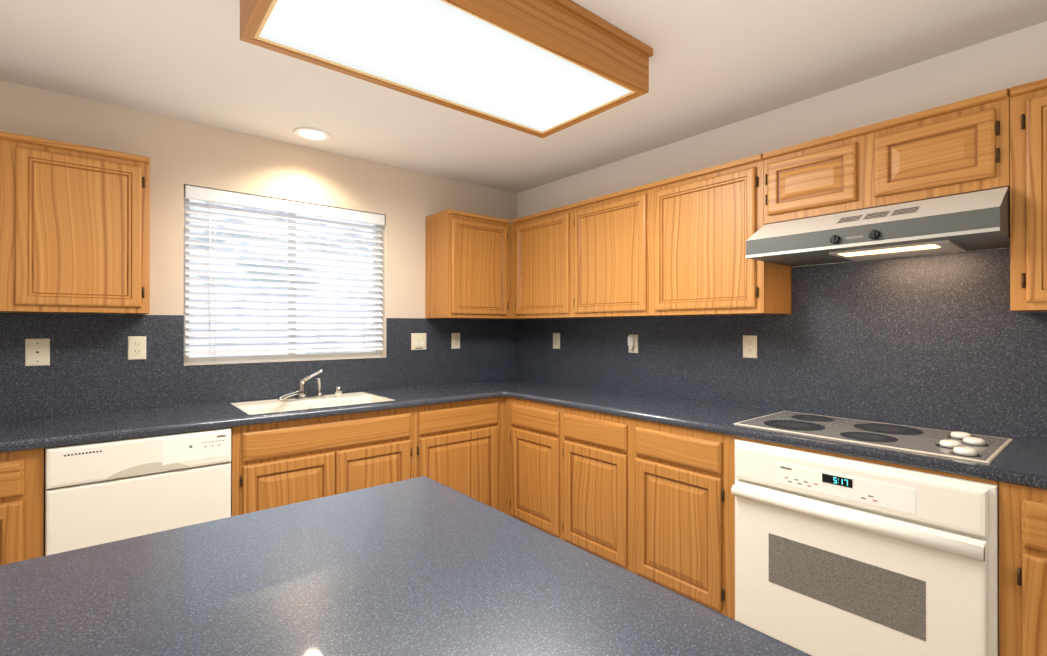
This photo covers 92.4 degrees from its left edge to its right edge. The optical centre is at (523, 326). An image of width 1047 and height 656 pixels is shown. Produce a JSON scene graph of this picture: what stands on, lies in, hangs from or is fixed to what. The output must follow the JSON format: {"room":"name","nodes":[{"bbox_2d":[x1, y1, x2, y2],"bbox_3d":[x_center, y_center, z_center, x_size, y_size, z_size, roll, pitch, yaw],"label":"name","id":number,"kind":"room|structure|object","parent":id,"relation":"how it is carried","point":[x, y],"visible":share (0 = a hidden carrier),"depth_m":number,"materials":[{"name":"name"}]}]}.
{"room":"kitchen","nodes":[
{"label":"kitchen","id":0,"kind":"room"},
{"bbox_2d":[0,80,516,365],"bbox_3d":[-1.750,0.117,2.836,4.580,2.440,0.140,0,0,-40],"label":"wall","id":1,"kind":"structure","parent":0,"point":[180,153],"depth_m":2.86,"materials":[{"name":"beige paint"}]},
{"bbox_2d":[0,131,11,312],"bbox_3d":[-2.380,-0.426,2.010,0.468,0.730,0.324,0,0,-40],"label":"upper cabinet","id":2,"kind":"object","parent":1,"relation":"attached to","point":[5,137],"depth_m":2.05,"materials":[{"name":"brown wood"}]},
{"bbox_2d":[12,133,149,313],"bbox_3d":[-2.020,-0.425,2.309,0.468,0.730,0.324,0,0,-40],"label":"upper cabinet","id":3,"kind":"object","parent":1,"relation":"attached to","point":[74,228],"depth_m":2.18,"materials":[{"name":"brown wood"}]},
{"bbox_2d":[0,313,516,419],"bbox_3d":[-1.590,0.183,2.869,3.987,0.480,0.010,0,0,-40],"label":"backsplash","id":4,"kind":"structure","parent":1,"relation":"attached to","point":[91,368],"depth_m":2.64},
{"bbox_2d":[25,339,49,365],"bbox_3d":[-2.241,0.120,2.315,0.082,0.125,0.009,0,0,-40],"label":"phone jack","id":5,"kind":"object","parent":4,"relation":"attached to","point":[37,352],"visible":1,"depth_m":2.31,"materials":[{"name":"beige plastic"}]},
{"bbox_2d":[128,336,145,359],"bbox_3d":[-1.961,0.111,2.548,0.074,0.118,0.008,0,0,-40],"label":"electrical outlet","id":6,"kind":"object","parent":4,"relation":"attached to","point":[136,347],"visible":1,"depth_m":2.54,"materials":[{"name":"beige plastic"}]},
{"bbox_2d":[411,333,425,349],"bbox_3d":[-0.740,0.109,3.562,0.118,0.118,0.010,0,0,-40],"label":"outlet","id":7,"kind":"object","parent":4,"relation":"attached to","point":[418,341],"visible":1,"depth_m":3.56,"materials":[{"name":"beige plastic"}]},
{"bbox_2d":[451,333,459,348],"bbox_3d":[-0.506,0.110,3.759,0.074,0.118,0.008,0,0,-40],"label":"electrical outlet","id":8,"kind":"object","parent":4,"relation":"attached to","point":[455,340],"visible":1,"depth_m":3.75,"materials":[{"name":"beige plastic"}]},
{"bbox_2d":[183,188,380,363],"bbox_3d":[-1.450,-0.275,3.142,1.148,0.973,0.055,0,0,-40],"label":"window","id":9,"kind":"structure","parent":1,"relation":"in","point":[232,359],"depth_m":3.11,"materials":[{"name":"white plastic"}]},
{"bbox_2d":[185,185,384,355],"bbox_3d":[-1.403,-0.284,3.086,1.134,0.953,0.071,0,0,-40],"label":"window blinds","id":10,"kind":"object","parent":9,"relation":"attached to","point":[223,197],"visible":0.9,"depth_m":3.02,"materials":[{"name":"white plastic"}]},
{"bbox_2d":[425,209,510,318],"bbox_3d":[-0.394,-0.422,3.663,0.544,0.729,0.323,0,0,-40],"label":"upper cabinet","id":11,"kind":"object","parent":1,"relation":"attached to","point":[467,265],"visible":1,"depth_m":3.52,"materials":[{"name":"brown wood"}]},
{"bbox_2d":[0,0,1046,192],"bbox_3d":[0.022,-1.159,0.711,4.580,0.100,5.680,0,0,-40],"label":"ceiling","id":12,"kind":"structure","parent":0,"point":[714,64],"depth_m":2.18,"materials":[{"name":"white paint"}]},
{"bbox_2d":[294,127,330,140],"bbox_3d":[-1.210,-1.099,2.879,0.200,0.006,0.200,0,0,-40],"label":"recessed light","id":13,"kind":"object","parent":12,"relation":"in","point":[311,134],"visible":1,"depth_m":2.87,"materials":[{"name":"white glass"}]},
{"bbox_2d":[240,0,652,137],"bbox_3d":[-0.213,-1.018,1.817,1.350,0.174,0.655,0,0,-40],"label":"light fixture","id":14,"kind":"object","parent":12,"relation":"attached to","point":[542,68],"visible":1,"depth_m":1.75,"materials":[{"name":"white plastic"}]},
{"bbox_2d":[517,21,1046,319],"bbox_3d":[1.773,0.114,2.073,0.140,2.440,5.540,0,0,-40],"label":"wall","id":15,"kind":"structure","parent":0,"point":[1011,59],"depth_m":2.36,"materials":[{"name":"white paint"}]},
{"bbox_2d":[511,205,566,318],"bbox_3d":[0.244,-0.422,3.548,0.324,0.730,0.573,0,0,-40],"label":"upper cabinet","id":16,"kind":"object","parent":15,"relation":"attached to","point":[538,240],"depth_m":3.47,"materials":[{"name":"brown wood"}]},
{"bbox_2d":[567,184,646,317],"bbox_3d":[0.621,-0.423,3.094,0.324,0.730,0.608,0,0,-40],"label":"upper cabinet","id":17,"kind":"object","parent":15,"relation":"attached to","point":[607,234],"depth_m":3.00,"materials":[{"name":"brown wood"}]},
{"bbox_2d":[647,153,791,316],"bbox_3d":[1.012,-0.424,2.625,0.324,0.730,0.613,0,0,-40],"label":"upper cabinet","id":18,"kind":"object","parent":15,"relation":"attached to","point":[674,246],"depth_m":2.49,"materials":[{"name":"brown wood"}]},
{"bbox_2d":[517,248,1046,442],"bbox_3d":[1.222,0.066,2.615,0.010,0.713,3.998,0,0,-40],"label":"backsplash","id":19,"kind":"structure","parent":15,"relation":"attached to","point":[951,342],"depth_m":2.26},
{"bbox_2d":[553,333,559,348],"bbox_3d":[0.246,0.111,3.774,0.008,0.118,0.074,0,0,-40],"label":"electrical outlet","id":20,"kind":"object","parent":19,"relation":"attached to","point":[556,340],"visible":1,"depth_m":3.77,"materials":[{"name":"beige plastic"}]},
{"bbox_2d":[628,334,637,352],"bbox_3d":[0.694,0.113,3.215,0.035,0.118,0.074,0,0,-40],"label":"electrical outlet","id":21,"kind":"object","parent":19,"relation":"attached to","point":[633,343],"visible":1,"depth_m":3.20,"materials":[{"name":"beige plastic"}]},
{"bbox_2d":[743,335,756,357],"bbox_3d":[1.189,0.108,2.640,0.008,0.118,0.074,0,0,-40],"label":"electrical outlet","id":22,"kind":"object","parent":19,"relation":"attached to","point":[749,346],"visible":1,"depth_m":2.64,"materials":[{"name":"beige plastic"}]},
{"bbox_2d":[763,88,1009,223],"bbox_3d":[1.469,-0.630,2.076,0.323,0.322,0.811,0,0,-40],"label":"upper cabinet","id":23,"kind":"object","parent":15,"relation":"attached to","point":[959,147],"visible":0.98,"depth_m":1.90,"materials":[{"name":"brown wood"}]},
{"bbox_2d":[745,186,1009,266],"bbox_3d":[1.397,-0.375,2.016,0.486,0.184,0.807,0,0,-40],"label":"range hood","id":24,"kind":"object","parent":23,"relation":"attached to","point":[975,220],"visible":0.98,"depth_m":1.84,"materials":[{"name":"silver metal"}]},
{"bbox_2d":[1009,78,1046,311],"bbox_3d":[1.991,-0.423,1.448,0.323,0.739,0.818,0,0,-40],"label":"upper cabinet","id":25,"kind":"object","parent":15,"relation":"attached to","point":[1028,197],"visible":1,"depth_m":1.63,"materials":[{"name":"brown wood"}]},
{"bbox_3d":[0.022,1.381,0.704,4.580,0.100,5.680,0,0,-40],"label":"floor","id":26,"kind":"structure","parent":0,"visible":0},
{"bbox_2d":[0,448,44,564],"bbox_3d":[-2.467,0.896,1.742,1.200,0.876,0.618,0,0,-40],"label":"base cabinet","id":27,"kind":"object","parent":26,"relation":"on","point":[22,505],"visible":0.49,"depth_m":1.86,"materials":[{"name":"brown wood"}]},
{"bbox_2d":[45,427,230,555],"bbox_3d":[-1.760,0.897,2.321,0.622,0.876,0.631,0,0,-40],"label":"dishwasher","id":28,"kind":"object","parent":26,"relation":"on","point":[101,492],"visible":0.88,"depth_m":2.06,"materials":[{"name":"cream-white painted metal"},{"name":"plastic"}]},
{"bbox_2d":[231,398,413,516],"bbox_3d":[-1.170,0.899,2.821,0.919,0.876,0.618,0,0,-40],"label":"base cabinet","id":29,"kind":"object","parent":26,"relation":"on","point":[277,464],"visible":0.38,"depth_m":2.53,"materials":[{"name":"brown wood"}]},
{"bbox_2d":[0,476,810,655],"bbox_3d":[-0.291,0.873,0.557,1.129,0.914,1.313,0,0,-40],"label":"kitchen island","id":30,"kind":"object","parent":26,"relation":"on","point":[422,566],"visible":1,"depth_m":0.78,"materials":[{"name":"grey speckled blue-gray laminate"}]},
{"bbox_2d":[414,397,503,511],"bbox_3d":[-0.335,0.901,3.516,1.249,0.876,0.618,0,0,-40],"label":"base cabinet","id":31,"kind":"object","parent":26,"relation":"on","point":[458,446],"visible":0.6,"depth_m":3.10,"materials":[{"name":"brown wood"}]},
{"bbox_2d":[472,378,546,385],"bbox_3d":[-0.104,0.444,3.717,0.638,0.038,0.510,0,0,-40],"label":"countertop","id":32,"kind":"structure","parent":31,"relation":"on","point":[511,381],"depth_m":3.79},
{"bbox_2d":[504,397,555,536],"bbox_3d":[0.271,0.900,3.281,0.618,0.876,0.551,0,0,-40],"label":"base cabinet","id":33,"kind":"object","parent":26,"relation":"on","point":[529,426],"depth_m":3.08,"materials":[{"name":"brown wood"}]},
{"bbox_2d":[0,382,543,452],"bbox_3d":[-1.374,0.441,2.616,3.998,0.038,0.673,0,0,-40],"label":"countertop","id":34,"kind":"structure","parent":33,"relation":"on","point":[62,430],"depth_m":2.31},
{"bbox_2d":[277,369,325,402],"bbox_3d":[-1.258,0.340,2.849,0.308,0.171,0.234,0,0,-40],"label":"faucet","id":35,"kind":"object","parent":34,"relation":"on","point":[301,393],"visible":1,"depth_m":2.92,"materials":[{"name":"silver metal"}]},
{"bbox_2d":[231,392,393,414],"bbox_3d":[-1.173,0.517,2.827,0.755,0.180,0.510,0,0,-40],"label":"sink","id":36,"kind":"object","parent":34,"relation":"in","point":[273,405],"visible":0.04,"depth_m":2.88,"materials":[{"name":"white porcelain"},{"name":"chrome"}]},
{"bbox_2d":[335,386,341,396],"bbox_3d":[-1.118,0.395,3.030,0.041,0.062,0.042,0,0,-40],"label":"air gap cap","id":37,"kind":"object","parent":34,"relation":"on","point":[338,391],"visible":1,"depth_m":3.01,"materials":[{"name":"silver metal"}]},
{"bbox_2d":[504,382,1046,489],"bbox_3d":[1.124,0.440,2.241,0.638,0.038,3.150,0,0,-40],"label":"countertop","id":38,"kind":"structure","parent":33,"relation":"on","point":[1020,462],"depth_m":2.13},
{"bbox_2d":[734,411,1012,463],"bbox_3d":[1.352,0.407,2.000,0.500,0.025,0.812,0,0,-40],"label":"cooktop","id":39,"kind":"object","parent":38,"relation":"in","point":[972,447],"visible":1,"depth_m":1.91,"materials":[{"name":"silver"}]},
{"bbox_2d":[556,405,623,567],"bbox_3d":[0.606,0.899,2.879,0.618,0.876,0.497,0,0,-40],"label":"base cabinet","id":40,"kind":"object","parent":26,"relation":"on","point":[589,444],"depth_m":2.69,"materials":[{"name":"brown wood"}]},
{"bbox_2d":[624,417,735,619],"bbox_3d":[0.935,0.898,2.483,0.618,0.876,0.532,0,0,-40],"label":"base cabinet","id":41,"kind":"object","parent":26,"relation":"on","point":[654,502],"depth_m":2.27,"materials":[{"name":"brown wood"}]},
{"bbox_2d":[731,436,998,655],"bbox_3d":[1.342,0.896,1.952,0.671,0.876,0.799,0,0,-40],"label":"oven","id":42,"kind":"object","parent":26,"relation":"on","point":[839,555],"visible":0.94,"depth_m":1.71,"materials":[{"name":"white enameled metal"},{"name":"glass"},{"name":"plastic"}]},
{"bbox_2d":[999,482,1046,655],"bbox_3d":[1.880,0.895,1.348,0.618,0.876,0.812,0,0,-40],"label":"base cabinet","id":43,"kind":"object","parent":26,"relation":"on","point":[1022,570],"visible":0.98,"depth_m":1.43,"materials":[{"name":"brown wood"}]},
{"label":"outside","id":44,"kind":"structure","parent":0,"visible":0},
{"bbox_2d":[189,199,372,356],"bbox_3d":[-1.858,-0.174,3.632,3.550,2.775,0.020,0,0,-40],"label":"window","id":45,"kind":"structure","parent":44,"point":[265,238],"depth_m":3.65,"materials":[{"name":"glass"}]}
]}

